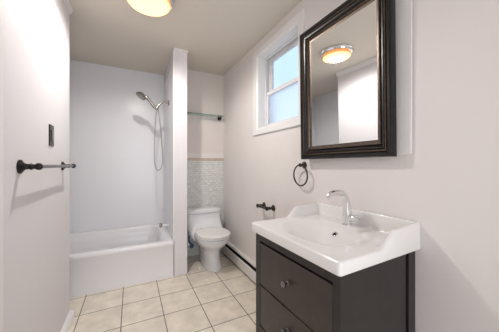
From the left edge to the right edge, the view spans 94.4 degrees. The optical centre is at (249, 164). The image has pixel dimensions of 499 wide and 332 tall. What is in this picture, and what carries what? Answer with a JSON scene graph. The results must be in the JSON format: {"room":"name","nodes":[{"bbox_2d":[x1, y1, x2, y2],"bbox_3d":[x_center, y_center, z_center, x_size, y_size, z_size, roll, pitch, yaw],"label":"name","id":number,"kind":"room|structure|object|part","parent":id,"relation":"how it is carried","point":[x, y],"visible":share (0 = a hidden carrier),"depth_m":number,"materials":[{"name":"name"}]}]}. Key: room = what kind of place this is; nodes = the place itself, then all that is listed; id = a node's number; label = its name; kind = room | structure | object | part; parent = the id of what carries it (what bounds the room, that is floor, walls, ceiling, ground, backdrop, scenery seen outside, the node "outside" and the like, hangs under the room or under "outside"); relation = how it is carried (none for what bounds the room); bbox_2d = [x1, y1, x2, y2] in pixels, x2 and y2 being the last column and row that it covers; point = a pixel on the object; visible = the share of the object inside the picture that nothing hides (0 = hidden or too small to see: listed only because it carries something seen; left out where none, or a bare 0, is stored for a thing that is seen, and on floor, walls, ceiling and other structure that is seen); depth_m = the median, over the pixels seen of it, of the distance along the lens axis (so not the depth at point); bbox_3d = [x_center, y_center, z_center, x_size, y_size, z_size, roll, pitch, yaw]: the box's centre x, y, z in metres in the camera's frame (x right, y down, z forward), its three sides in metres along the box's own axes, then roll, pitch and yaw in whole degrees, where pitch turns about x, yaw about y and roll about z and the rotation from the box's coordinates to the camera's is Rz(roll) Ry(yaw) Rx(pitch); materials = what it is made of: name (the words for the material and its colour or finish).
{"room":"bathroom","nodes":[
{"label":"bathroom","id":0,"kind":"room"},
{"bbox_2d":[3,0,68,331],"bbox_3d":[-1.054,-0.028,0.348,0.680,2.455,3.020,0,0,-27],"label":"wall","id":1,"kind":"structure","parent":0,"point":[35,32],"depth_m":1.17,"materials":[{"name":"white paint"}]},
{"bbox_2d":[0,0,2,331],"bbox_3d":[-0.909,0.140,0.819,0.028,2.120,0.077,0,0,-27],"label":"trim","id":2,"kind":"structure","parent":1,"relation":"attached to","point":[1,1],"depth_m":0.84,"materials":[{"name":"white"}]},
{"bbox_2d":[16,160,75,173],"bbox_3d":[-1.141,0.008,1.352,0.080,0.062,0.769,0,0,-27],"label":"towel bar","id":3,"kind":"object","parent":1,"relation":"attached to","point":[21,166],"visible":1,"depth_m":1.04,"materials":[{"name":"black metal"}]},
{"bbox_3d":[-0.980,0.008,1.038,0.080,0.062,0.062,0,0,-27],"label":"post","id":4,"kind":"part","parent":3,"relation":"part of","materials":[{"name":"black metal"}]},
{"bbox_3d":[-1.302,0.008,1.667,0.080,0.062,0.062,0,0,-27],"label":"post","id":5,"kind":"part","parent":3,"relation":"part of","materials":[{"name":"black metal"}]},
{"bbox_2d":[49,124,53,146],"bbox_3d":[-1.216,-0.180,1.421,0.011,0.130,0.086,0,0,-27],"label":"light switch","id":6,"kind":"object","parent":1,"relation":"attached to","point":[51,127],"visible":1,"depth_m":1.41,"materials":[{"name":"brown metal"}]},
{"bbox_2d":[61,310,74,331],"bbox_3d":[-1.174,1.182,1.369,0.038,0.036,1.108,0,0,-27],"label":"baseboard","id":7,"kind":"structure","parent":1,"relation":"attached to","point":[66,326],"depth_m":1.73,"materials":[{"name":"white wood"}]},
{"bbox_2d":[64,0,72,14],"bbox_3d":[-1.078,-1.228,0.413,0.698,0.055,2.918,0,0,-27],"label":"trim","id":8,"kind":"structure","parent":1,"relation":"attached to","point":[67,2],"depth_m":1.78,"materials":[{"name":"white"}]},
{"bbox_2d":[69,60,163,232],"bbox_3d":[-1.906,-0.028,2.945,1.530,2.455,0.120,0,0,-27],"label":"wall","id":9,"kind":"structure","parent":0,"point":[115,181],"depth_m":2.96,"materials":[{"name":"white"}]},
{"bbox_2d":[69,251,255,331],"bbox_3d":[-0.334,1.230,0.818,2.650,0.060,5.440,0,0,-27],"label":"floor","id":10,"kind":"structure","parent":0,"point":[200,299],"depth_m":1.97,"materials":[{"name":"tile"}]},
{"bbox_2d":[69,223,173,297],"bbox_3d":[-1.682,1.007,2.508,1.520,0.384,0.858,0,0,-27],"label":"bathtub","id":11,"kind":"object","parent":10,"relation":"on","point":[107,259],"visible":0.65,"depth_m":2.34,"materials":[{"name":"white ceramic"}]},
{"bbox_2d":[187,206,229,271],"bbox_3d":[-0.491,0.878,2.753,0.438,0.644,0.756,0,0,-27],"label":"toilet","id":12,"kind":"object","parent":10,"relation":"on","point":[204,225],"visible":0.96,"depth_m":2.67,"materials":[{"name":"white ceramic"}]},
{"bbox_3d":[-0.608,0.583,2.982,0.438,0.053,0.240,0,0,-27],"label":"tank lid","id":13,"kind":"part","parent":12,"relation":"part of","materials":[{"name":"white ceramic"}]},
{"bbox_3d":[-0.583,0.805,2.932,0.429,0.390,0.353,0,0,-27],"label":"tank","id":14,"kind":"part","parent":12,"relation":"part of","materials":[{"name":"white ceramic"}]},
{"bbox_3d":[-0.451,1.000,2.692,0.359,0.399,0.599,0,0,-27],"label":"bowl","id":15,"kind":"part","parent":12,"relation":"part of","materials":[{"name":"white ceramic"}]},
{"bbox_3d":[-0.408,0.787,2.608,0.364,0.017,0.424,0,0,-27],"label":"seat","id":16,"kind":"part","parent":12,"relation":"part of","materials":[{"name":"white plastic"}]},
{"bbox_3d":[-0.408,0.767,2.608,0.366,0.024,0.424,0,0,-27],"label":"seat lid","id":17,"kind":"part","parent":12,"relation":"part of","materials":[{"name":"white plastic"}]},
{"bbox_2d":[256,233,414,331],"bbox_3d":[0.383,0.792,1.182,0.537,0.815,0.611,0,0,-27],"label":"vanity cabinet","id":18,"kind":"object","parent":10,"relation":"on","point":[294,294],"visible":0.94,"depth_m":0.97,"materials":[{"name":"brown wood"}]},
{"bbox_3d":[0.161,0.548,1.061,0.032,0.031,0.031,0,0,-27],"label":"knob","id":19,"kind":"part","parent":18,"relation":"part of","materials":[{"name":"grey metal"}]},
{"bbox_3d":[0.188,0.783,1.067,0.019,0.222,0.514,0,0,-28],"label":"drawer","id":20,"kind":"part","parent":18,"relation":"part of","materials":[{"name":"brown wood"}]},
{"bbox_3d":[0.188,0.550,1.067,0.025,0.228,0.514,0,0,-27],"label":"drawer","id":21,"kind":"part","parent":18,"relation":"part of","materials":[{"name":"brown wood"}]},
{"bbox_3d":[0.185,0.792,1.074,0.020,0.815,0.599,0,0,-28],"label":"frame","id":22,"kind":"part","parent":18,"relation":"part of","materials":[{"name":"brown wood"}]},
{"bbox_2d":[252,202,419,276],"bbox_3d":[0.393,0.349,1.194,0.547,0.183,0.656,0,0,-27],"label":"sink","id":23,"kind":"object","parent":18,"relation":"in","point":[315,232],"visible":0.98,"depth_m":1.10,"materials":[{"name":"white ceramic"}]},
{"bbox_2d":[325,190,362,225],"bbox_3d":[0.495,0.233,1.258,0.189,0.196,0.124,0,0,2],"label":"faucet","id":24,"kind":"object","parent":23,"relation":"on","point":[348,217],"visible":1,"depth_m":1.26,"materials":[{"name":"silver metal"}]},
{"bbox_3d":[0.486,0.231,1.258,0.185,0.192,0.053,0,0,-27],"label":"spout","id":25,"kind":"part","parent":24,"relation":"part of","materials":[{"name":"silver metal"}]},
{"bbox_3d":[0.506,0.748,0.919,0.403,0.725,0.010,0,0,-29],"label":"panel","id":26,"kind":"part","parent":18,"relation":"part of","materials":[{"name":"brown wood"}]},
{"bbox_2d":[164,51,186,276],"bbox_3d":[-0.968,-0.028,2.942,0.138,2.455,0.980,0,0,-27],"label":"wall partition","id":27,"kind":"structure","parent":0,"point":[180,58],"depth_m":2.50,"materials":[{"name":"white paint"}]},
{"bbox_2d":[136,92,168,170],"bbox_3d":[-1.119,-0.378,2.679,0.359,0.897,0.115,0,0,-27],"label":"shower","id":28,"kind":"object","parent":27,"relation":"attached to","point":[140,95],"visible":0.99,"depth_m":2.70,"materials":[{"name":"silver metal"}]},
{"bbox_3d":[-1.145,-0.721,2.669,0.150,0.170,0.052,0,0,-27],"label":"handle","id":29,"kind":"part","parent":28,"relation":"part of","materials":[{"name":"silver metal"}]},
{"bbox_2d":[164,65,172,238],"bbox_3d":[-1.010,-0.142,2.870,0.008,1.915,0.830,0,0,-27],"label":"wall","id":30,"kind":"structure","parent":27,"relation":"attached to","point":[168,86],"depth_m":2.82,"materials":[{"name":"white paint"}]},
{"bbox_2d":[173,50,173,240],"bbox_3d":[-0.817,-0.205,2.485,0.014,2.040,0.031,0,0,-27],"label":"trim","id":31,"kind":"structure","parent":27,"relation":"attached to","point":[173,50],"depth_m":2.47,"materials":[{"name":"white"}]},
{"bbox_2d":[173,47,187,53],"bbox_3d":[-0.756,-1.240,2.529,0.154,0.030,0.068,0,0,-27],"label":"trim","id":32,"kind":"structure","parent":27,"relation":"attached to","point":[174,48],"depth_m":2.50,"materials":[{"name":"white"}]},
{"bbox_2d":[69,0,301,75],"bbox_3d":[-0.582,-1.285,1.303,2.650,0.060,4.350,0,0,-27],"label":"ceiling","id":33,"kind":"structure","parent":0,"point":[216,35],"depth_m":2.19,"materials":[{"name":"beige paint"}]},
{"bbox_2d":[127,0,174,16],"bbox_3d":[-0.740,-1.210,1.699,0.364,0.088,0.364,0,0,-27],"label":"ceiling light","id":34,"kind":"object","parent":33,"relation":"attached to","point":[156,8],"visible":1,"depth_m":1.71,"materials":[{"name":"white glass"}]},
{"bbox_2d":[187,69,223,152],"bbox_3d":[-0.666,-0.028,3.175,0.612,2.455,0.120,0,0,-27],"label":"wall","id":35,"kind":"structure","parent":0,"point":[205,91],"depth_m":3.14,"materials":[{"name":"white paint"}]},
{"bbox_2d":[188,236,193,247],"bbox_3d":[-0.765,0.978,3.009,0.068,0.201,0.064,0,0,-27],"label":"shutoff valve","id":36,"kind":"object","parent":35,"relation":"attached to","point":[191,245],"visible":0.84,"depth_m":2.99,"materials":[{"name":"blue metal"}]},
{"bbox_2d":[187,161,223,256],"bbox_3d":[-0.636,0.573,3.118,0.608,1.255,0.011,0,0,-27],"label":"tile wainscot","id":37,"kind":"object","parent":35,"relation":"attached to","point":[205,179],"depth_m":3.13,"materials":[{"name":"tile"}]},
{"bbox_2d":[187,153,223,157],"bbox_3d":[-0.636,-0.126,3.117,0.608,0.068,0.013,0,0,-27],"label":"trim","id":38,"kind":"structure","parent":35,"relation":"attached to","point":[189,155],"depth_m":3.13,"materials":[{"name":"white tile"}]},
{"bbox_2d":[187,158,223,160],"bbox_3d":[-0.635,-0.073,3.115,0.608,0.037,0.017,0,0,-27],"label":"trim","id":39,"kind":"structure","parent":35,"relation":"attached to","point":[188,159],"depth_m":3.13,"materials":[{"name":"tile"}]},
{"bbox_2d":[187,112,223,120],"bbox_3d":[-0.620,-0.642,3.061,0.565,0.048,0.124,0,0,-27],"label":"glass shelf","id":40,"kind":"object","parent":35,"relation":"attached to","point":[219,117],"visible":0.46,"depth_m":3.08,"materials":[{"name":"green"}]},
{"bbox_3d":[-0.619,-0.662,3.059,0.565,0.008,0.121,0,0,-27],"label":"glass panel","id":41,"kind":"part","parent":40,"relation":"part of","materials":[{"name":"green"}]},
{"bbox_2d":[224,0,498,331],"bbox_3d":[0.564,-0.028,1.665,0.200,2.455,3.950,0,0,-27],"label":"wall","id":42,"kind":"structure","parent":0,"point":[448,184],"depth_m":1.00,"materials":[{"name":"white paint"}]},
{"bbox_2d":[220,241,255,282],"bbox_3d":[0.026,1.107,2.419,0.067,0.186,1.827,0,0,-27],"label":"baseboard heater","id":43,"kind":"object","parent":42,"relation":"attached to","point":[243,261],"visible":0.25,"depth_m":2.63,"materials":[{"name":"white metal"}]},
{"bbox_2d":[227,241,255,267],"bbox_3d":[0.038,1.103,2.426,0.040,0.174,1.805,0,0,-27],"label":"hood","id":44,"kind":"object","parent":43,"relation":"attached to","point":[242,260],"depth_m":2.68,"materials":[{"name":"white metal"}]},
{"bbox_2d":[256,202,274,210],"bbox_3d":[0.144,0.395,2.169,0.087,0.056,0.222,0,0,-27],"label":"paper holder","id":45,"kind":"object","parent":42,"relation":"attached to","point":[263,205],"visible":1,"depth_m":2.12,"materials":[{"name":"brown metal"}]},
{"bbox_3d":[0.182,0.395,2.095,0.087,0.056,0.056,0,0,-27],"label":"post","id":46,"kind":"part","parent":45,"relation":"part of","materials":[{"name":"brown metal"}]},
{"bbox_2d":[253,8,304,135],"bbox_3d":[0.288,-0.738,2.127,0.168,0.871,0.811,0,0,-27],"label":"window","id":47,"kind":"structure","parent":42,"relation":"in","point":[276,64],"depth_m":2.18,"materials":[{"name":"white wood"}]},
{"bbox_3d":[0.328,-0.563,2.134,0.028,0.370,0.634,0,0,-27],"label":"sash","id":48,"kind":"part","parent":47,"relation":"part of","materials":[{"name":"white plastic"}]},
{"bbox_3d":[0.355,-0.904,2.147,0.028,0.385,0.634,0,0,-27],"label":"sash","id":49,"kind":"part","parent":47,"relation":"part of","materials":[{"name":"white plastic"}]},
{"bbox_3d":[0.328,-0.563,2.134,0.004,0.294,0.558,0,0,-27],"label":"sash pane","id":50,"kind":"part","parent":47,"relation":"part of","materials":[{"name":"white"}]},
{"bbox_3d":[0.355,-0.904,2.147,0.004,0.293,0.498,0,0,-27],"label":"sash pane","id":51,"kind":"part","parent":47,"relation":"part of","materials":[{"name":"white"}]},
{"bbox_2d":[293,162,307,185],"bbox_3d":[0.390,0.068,1.725,0.052,0.185,0.165,0,0,-27],"label":"towel ring","id":52,"kind":"object","parent":42,"relation":"attached to","point":[303,164],"visible":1,"depth_m":1.72,"materials":[{"name":"brown metal"}]},
{"bbox_3d":[0.390,0.002,1.725,0.052,0.052,0.052,0,0,-27],"label":"post","id":53,"kind":"part","parent":52,"relation":"part of","materials":[{"name":"brown metal"}]},
{"bbox_2d":[307,0,411,154],"bbox_3d":[0.589,-0.525,1.382,0.010,0.950,0.711,0,0,-27],"label":"board","id":54,"kind":"object","parent":42,"relation":"attached to","point":[403,8],"visible":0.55,"depth_m":1.09,"materials":[{"name":"white wood"}]},
{"bbox_2d":[299,0,396,158],"bbox_3d":[0.532,-0.487,1.389,0.041,0.895,0.654,-1,0,-28],"label":"framed mirror","id":55,"kind":"object","parent":54,"relation":"attached to","point":[348,57],"visible":1,"depth_m":1.32,"materials":[{"name":"black mirror"}]},
{"bbox_2d":[311,0,377,145],"bbox_3d":[0.545,-0.487,1.396,0.006,0.723,0.482,-1,0,-28],"label":"mirror glass","id":56,"kind":"object","parent":55,"relation":"attached to","point":[344,59],"depth_m":1.35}
]}

